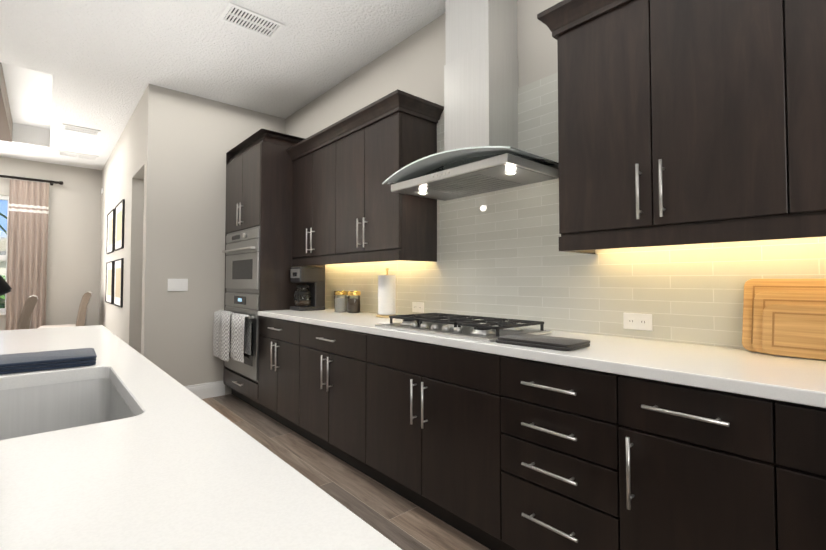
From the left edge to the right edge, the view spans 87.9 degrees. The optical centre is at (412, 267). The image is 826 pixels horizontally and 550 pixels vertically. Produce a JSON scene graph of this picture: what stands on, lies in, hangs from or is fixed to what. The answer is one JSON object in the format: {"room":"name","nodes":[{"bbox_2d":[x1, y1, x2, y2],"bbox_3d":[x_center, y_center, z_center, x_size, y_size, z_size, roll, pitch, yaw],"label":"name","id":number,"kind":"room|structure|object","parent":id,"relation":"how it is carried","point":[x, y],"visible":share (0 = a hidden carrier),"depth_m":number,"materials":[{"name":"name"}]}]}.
{"room":"kitchen","nodes":[
{"label":"kitchen","id":0,"kind":"room"},
{"bbox_2d":[0,156,101,330],"bbox_3d":[-7.107,-0.171,5.624,4.850,3.030,0.120,1,-2,-41],"label":"wall","id":1,"kind":"structure","parent":0,"point":[73,252],"depth_m":6.91,"materials":[{"name":"grey paint"}]},
{"bbox_2d":[0,195,8,314],"bbox_3d":[-6.942,-0.211,5.724,2.400,1.785,0.125,1,-2,-41],"label":"window frames","id":2,"kind":"structure","parent":1,"relation":"in","point":[3,258],"depth_m":6.44,"materials":[{"name":"white"}]},
{"bbox_2d":[0,175,63,329],"bbox_3d":[-6.775,-0.043,5.735,3.204,2.740,0.139,1,-2,-41],"label":"curtain","id":3,"kind":"object","parent":1,"relation":"attached to","point":[27,241],"visible":0.9,"depth_m":6.50,"materials":[{"name":"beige fabric"}]},
{"bbox_2d":[99,90,145,353],"bbox_3d":[-3.893,-0.169,5.706,0.120,3.030,4.200,1,-2,-41],"label":"wall","id":4,"kind":"structure","parent":0,"point":[123,173],"depth_m":4.81,"materials":[{"name":"grey paint"}]},
{"bbox_2d":[105,261,113,303],"bbox_3d":[-4.242,0.205,5.988,0.022,0.580,0.700,1,-2,-41],"label":"picture frame","id":5,"kind":"object","parent":4,"relation":"attached to","point":[109,281],"visible":0.98,"depth_m":5.94,"materials":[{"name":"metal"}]},
{"bbox_2d":[106,209,114,253],"bbox_3d":[-4.242,-0.495,6.009,0.022,0.580,0.700,1,-2,-41],"label":"picture frame","id":6,"kind":"object","parent":4,"relation":"attached to","point":[110,230],"visible":0.94,"depth_m":5.97,"materials":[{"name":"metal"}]},
{"bbox_2d":[113,258,123,307],"bbox_3d":[-3.654,0.185,5.308,0.022,0.580,0.700,1,-2,-41],"label":"picture frame","id":7,"kind":"object","parent":4,"relation":"attached to","point":[118,285],"visible":1,"depth_m":5.26,"materials":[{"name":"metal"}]},
{"bbox_2d":[114,199,124,250],"bbox_3d":[-3.654,-0.515,5.328,0.022,0.580,0.700,1,-2,-41],"label":"picture frame","id":8,"kind":"object","parent":4,"relation":"attached to","point":[119,226],"visible":1,"depth_m":5.28,"materials":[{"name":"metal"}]},
{"bbox_2d":[142,84,284,394],"bbox_3d":[-1.970,-0.203,4.514,1.470,3.030,0.120,1,-2,-41],"label":"wall","id":9,"kind":"structure","parent":0,"point":[191,141],"depth_m":4.22,"materials":[{"name":"grey paint"}]},
{"bbox_2d":[167,279,187,290],"bbox_3d":[-2.278,0.166,4.151,0.176,0.120,0.008,1,-2,-41],"label":"switch plate","id":10,"kind":"object","parent":9,"relation":"attached to","point":[177,284],"visible":1,"depth_m":4.15,"materials":[{"name":"white plastic"}]},
{"bbox_2d":[184,381,224,398],"bbox_3d":[-2.264,1.229,4.227,0.736,0.150,0.166,1,-2,-41],"label":"baseboard","id":11,"kind":"structure","parent":9,"relation":"attached to","point":[208,390],"depth_m":4.30,"materials":[{"name":"white"}]},
{"bbox_2d":[0,0,444,169],"bbox_3d":[-1.995,-1.947,2.017,8.040,0.310,12.340,1,-2,-41],"label":"ceiling","id":12,"kind":"structure","parent":0,"point":[100,65],"depth_m":3.53,"materials":[{"name":"white paint"}]},
{"bbox_2d":[0,62,12,141],"bbox_3d":[-4.513,-1.834,4.597,0.210,0.261,2.756,1,-2,-41],"label":"beam","id":13,"kind":"structure","parent":12,"relation":"attached to","point":[6,127],"depth_m":4.89,"materials":[{"name":"beige paint"}]},
{"bbox_2d":[57,150,98,160],"bbox_3d":[-4.957,-1.659,6.337,0.480,0.012,0.280,1,-2,-41],"label":"ceiling vent","id":14,"kind":"object","parent":12,"relation":"in","point":[76,155],"visible":1,"depth_m":6.32,"materials":[{"name":"white plastic"}]},
{"bbox_2d":[62,124,100,135],"bbox_3d":[-4.071,-1.690,5.260,0.370,0.012,0.230,1,-2,-41],"label":"ceiling vent","id":15,"kind":"object","parent":12,"relation":"in","point":[67,127],"visible":1,"depth_m":5.25,"materials":[{"name":"white plastic"}]},
{"bbox_2d":[218,2,284,39],"bbox_3d":[-1.150,-1.755,3.060,0.390,0.012,0.240,1,-2,-41],"label":"ceiling vent","id":16,"kind":"object","parent":12,"relation":"in","point":[248,20],"visible":1,"depth_m":3.05,"materials":[{"name":"white plastic"}]},
{"bbox_2d":[202,394,490,549],"bbox_3d":[-1.995,1.267,1.923,8.040,0.060,12.340,1,-2,-41],"label":"floor","id":17,"kind":"structure","parent":0,"point":[400,521],"depth_m":2.43,"materials":[{"name":"brown wood"}]},
{"bbox_2d":[17,295,37,329],"bbox_3d":[-4.602,0.818,4.773,0.625,1.007,0.551,1,-2,-41],"label":"chair","id":18,"kind":"object","parent":17,"relation":"on","point":[26,313],"visible":0.46,"depth_m":4.73,"materials":[{"name":"beige fabric"}]},
{"bbox_2d":[39,291,92,327],"bbox_3d":[-5.210,0.866,6.422,0.625,1.007,0.551,1,-2,-35],"label":"chair","id":19,"kind":"object","parent":17,"relation":"on","point":[81,319],"visible":0.44,"depth_m":6.34,"materials":[{"name":"beige fabric"}]},
{"bbox_2d":[0,325,401,549],"bbox_3d":[-0.774,0.740,0.561,1.146,0.914,4.420,1,-2,-41],"label":"kitchen island","id":20,"kind":"object","parent":17,"relation":"on","point":[120,444],"visible":1,"depth_m":0.60,"materials":[{"name":"white stone"}]},
{"bbox_2d":[0,275,11,295],"bbox_3d":[-1.008,0.063,0.837,0.327,0.453,0.117,1,-2,-41],"label":"faucet","id":21,"kind":"object","parent":20,"relation":"on","point":[5,287],"visible":1,"depth_m":0.95,"materials":[{"name":"black metal"}]},
{"bbox_2d":[0,348,96,374],"bbox_3d":[-1.192,0.289,1.321,0.347,0.030,0.244,1,-2,-41],"label":"folded towel","id":22,"kind":"object","parent":20,"relation":"on","point":[35,361],"visible":1,"depth_m":1.30,"materials":[{"name":"blue fabric"}]},
{"bbox_2d":[213,129,324,415],"bbox_3d":[-1.449,0.049,4.241,0.785,2.510,0.952,1,-2,-41],"label":"tall cabinet","id":23,"kind":"object","parent":17,"relation":"on","point":[259,218],"visible":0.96,"depth_m":3.88,"materials":[{"name":"black wood"}]},
{"bbox_2d":[259,316,294,431],"bbox_3d":[-0.833,0.848,3.611,0.646,0.876,0.772,1,-2,-41],"label":"base cabinet","id":24,"kind":"object","parent":17,"relation":"on","point":[277,338],"depth_m":3.40,"materials":[{"name":"black wood"}]},
{"bbox_2d":[258,308,825,407],"bbox_3d":[0.571,0.343,1.983,0.648,0.038,5.093,1,-2,-41],"label":"countertop","id":25,"kind":"structure","parent":24,"relation":"on","point":[768,376],"depth_m":1.46,"materials":[{"name":"white stone"}]},
{"bbox_2d":[290,267,324,310],"bbox_3d":[-0.950,0.186,3.831,0.264,0.383,0.200,1,-2,-41],"label":"coffee maker","id":26,"kind":"object","parent":25,"relation":"on","point":[313,278],"visible":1,"depth_m":3.79,"materials":[{"name":"grey plastic"}]},
{"bbox_2d":[334,291,343,311],"bbox_3d":[-0.609,0.283,3.613,0.111,0.176,0.111,0,-2,4],"label":"jar","id":27,"kind":"object","parent":25,"relation":"on","point":[338,302],"depth_m":3.57,"materials":[{"name":"clear glass"}]},
{"bbox_2d":[344,291,360,312],"bbox_3d":[-0.485,0.280,3.516,0.111,0.176,0.111,0,-2,4],"label":"jar","id":28,"kind":"object","parent":25,"relation":"on","point":[347,304],"depth_m":3.48,"materials":[{"name":"clear glass"}]},
{"bbox_2d":[376,268,395,317],"bbox_3d":[-0.191,0.179,3.132,0.156,0.356,0.156,1,-2,-41],"label":"paper towel holder","id":29,"kind":"object","parent":25,"relation":"on","point":[386,295],"visible":0.98,"depth_m":3.08,"materials":[{"name":"white paper"}]},
{"bbox_2d":[375,313,551,341],"bbox_3d":[0.239,0.304,2.310,0.490,0.058,0.840,1,-2,-41],"label":"gas cooktop","id":30,"kind":"object","parent":25,"relation":"in","point":[492,329],"visible":0.98,"depth_m":2.17,"materials":[{"name":"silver metal"}]},
{"bbox_2d":[495,333,589,350],"bbox_3d":[0.533,0.306,1.781,0.217,0.024,0.344,1,-2,-41],"label":"cutting board","id":31,"kind":"object","parent":25,"relation":"on","point":[548,342],"visible":1,"depth_m":1.72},
{"bbox_2d":[742,279,825,359],"bbox_3d":[1.404,0.171,1.432,0.112,0.271,0.492,1,-2,-41],"label":"cutting boards","id":32,"kind":"object","parent":25,"relation":"on","point":[785,317],"visible":1,"depth_m":1.51,"materials":[{"name":"brown wood"}]},
{"bbox_2d":[295,322,362,472],"bbox_3d":[-0.303,0.830,2.999,0.646,0.876,0.846,1,-2,-41],"label":"base cabinet","id":33,"kind":"object","parent":17,"relation":"on","point":[328,360],"depth_m":2.77,"materials":[{"name":"black wood"}]},
{"bbox_2d":[363,333,494,549],"bbox_3d":[0.286,0.810,2.317,0.646,0.876,0.958,1,-2,-41],"label":"base cabinet","id":34,"kind":"object","parent":17,"relation":"on","point":[494,451],"depth_m":2.05,"materials":[{"name":"black wood"}]},
{"bbox_2d":[495,354,610,549],"bbox_3d":[0.754,0.794,1.776,0.646,0.876,0.473,1,-2,-41],"label":"base cabinet","id":35,"kind":"object","parent":17,"relation":"on","point":[553,421],"depth_m":1.57,"materials":[{"name":"black wood"}]},
{"bbox_2d":[611,373,766,549],"bbox_3d":[1.039,0.785,1.447,0.646,0.876,0.397,1,-2,-41],"label":"base cabinet","id":36,"kind":"object","parent":17,"relation":"on","point":[689,463],"depth_m":1.24,"materials":[{"name":"black wood"}]},
{"bbox_2d":[763,398,825,549],"bbox_3d":[1.427,0.772,0.999,0.646,0.876,0.790,1,-2,-41],"label":"base cabinet","id":37,"kind":"object","parent":17,"relation":"on","point":[796,433],"depth_m":1.06,"materials":[{"name":"black wood"}]},
{"bbox_2d":[285,0,562,138],"bbox_3d":[1.203,-0.280,1.878,0.120,3.030,8.020,1,-2,-41],"label":"wall","id":38,"kind":"structure","parent":0,"point":[414,63],"depth_m":3.19,"materials":[{"name":"grey paint"}]},
{"bbox_2d":[291,128,346,259],"bbox_3d":[-0.722,-0.585,3.753,0.348,1.004,0.765,1,-2,-41],"label":"upper cabinet","id":39,"kind":"object","parent":38,"relation":"attached to","point":[314,159],"depth_m":3.60,"materials":[{"name":"brown wood"}]},
{"bbox_2d":[331,92,438,259],"bbox_3d":[-0.215,-0.602,3.167,0.348,1.004,0.786,1,-2,-41],"label":"upper cabinet","id":40,"kind":"object","parent":38,"relation":"attached to","point":[370,221],"depth_m":2.93,"materials":[{"name":"brown wood"}]},
{"bbox_2d":[382,0,558,200],"bbox_3d":[0.298,-1.120,2.442,0.538,1.312,0.952,1,-2,-41],"label":"range hood","id":41,"kind":"object","parent":38,"relation":"attached to","point":[481,153],"visible":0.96,"depth_m":2.40,"materials":[{"name":"silver metal"}]},
{"bbox_2d":[325,72,825,348],"bbox_3d":[0.821,-0.356,2.220,0.012,1.378,5.092,1,-2,-41],"label":"tile backsplash","id":42,"kind":"structure","parent":38,"relation":"attached to","point":[500,254],"depth_m":2.30,"materials":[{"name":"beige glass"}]},
{"bbox_2d":[412,302,423,312],"bbox_3d":[0.036,0.285,3.094,0.008,0.075,0.125,1,-2,-41],"label":"outlet","id":43,"kind":"object","parent":42,"relation":"attached to","point":[418,307],"depth_m":3.09,"materials":[{"name":"white plastic"}]},
{"bbox_2d":[623,313,652,330],"bbox_3d":[1.023,0.246,1.953,0.008,0.075,0.125,1,-2,-41],"label":"outlet","id":44,"kind":"object","parent":42,"relation":"attached to","point":[637,321],"depth_m":1.95,"materials":[{"name":"white plastic"}]},
{"bbox_2d":[551,0,798,243],"bbox_3d":[1.028,-0.644,1.730,0.348,1.004,0.774,1,-2,-41],"label":"upper cabinet","id":45,"kind":"object","parent":38,"relation":"attached to","point":[683,122],"depth_m":1.57,"materials":[{"name":"brown wood"}]},
{"bbox_2d":[775,0,825,231],"bbox_3d":[1.541,-0.661,1.137,0.348,1.004,0.794,1,-2,-41],"label":"upper cabinet","id":46,"kind":"object","parent":38,"relation":"attached to","point":[802,23],"depth_m":1.29,"materials":[{"name":"brown wood"}]},
{"label":"outside","id":47,"kind":"structure","parent":0,"visible":0},
{"bbox_2d":[0,200,7,251],"bbox_3d":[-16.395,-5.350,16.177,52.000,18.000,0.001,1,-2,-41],"label":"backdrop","id":48,"kind":"structure","parent":47,"point":[3,210],"depth_m":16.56,"materials":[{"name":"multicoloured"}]},
{"bbox_3d":[-11.859,1.634,10.725,52.000,0.040,13.870,1,-2,-41],"label":"lawn","id":49,"kind":"structure","parent":47,"visible":0},
{"bbox_2d":[0,250,5,302],"bbox_3d":[-14.785,0.018,14.768,12.600,3.415,2.800,1,-2,-41],"label":"house","id":50,"kind":"structure","parent":49,"relation":"on","point":[2,263],"depth_m":14.33,"materials":[{"name":"beige paint"}]},
{"bbox_2d":[0,213,6,307],"bbox_3d":[-10.868,-0.726,9.888,9.480,4.602,8.436,1,-2,-41],"label":"palms","id":51,"kind":"object","parent":49,"relation":"on","point":[2,305],"depth_m":9.36,"materials":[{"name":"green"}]}
]}

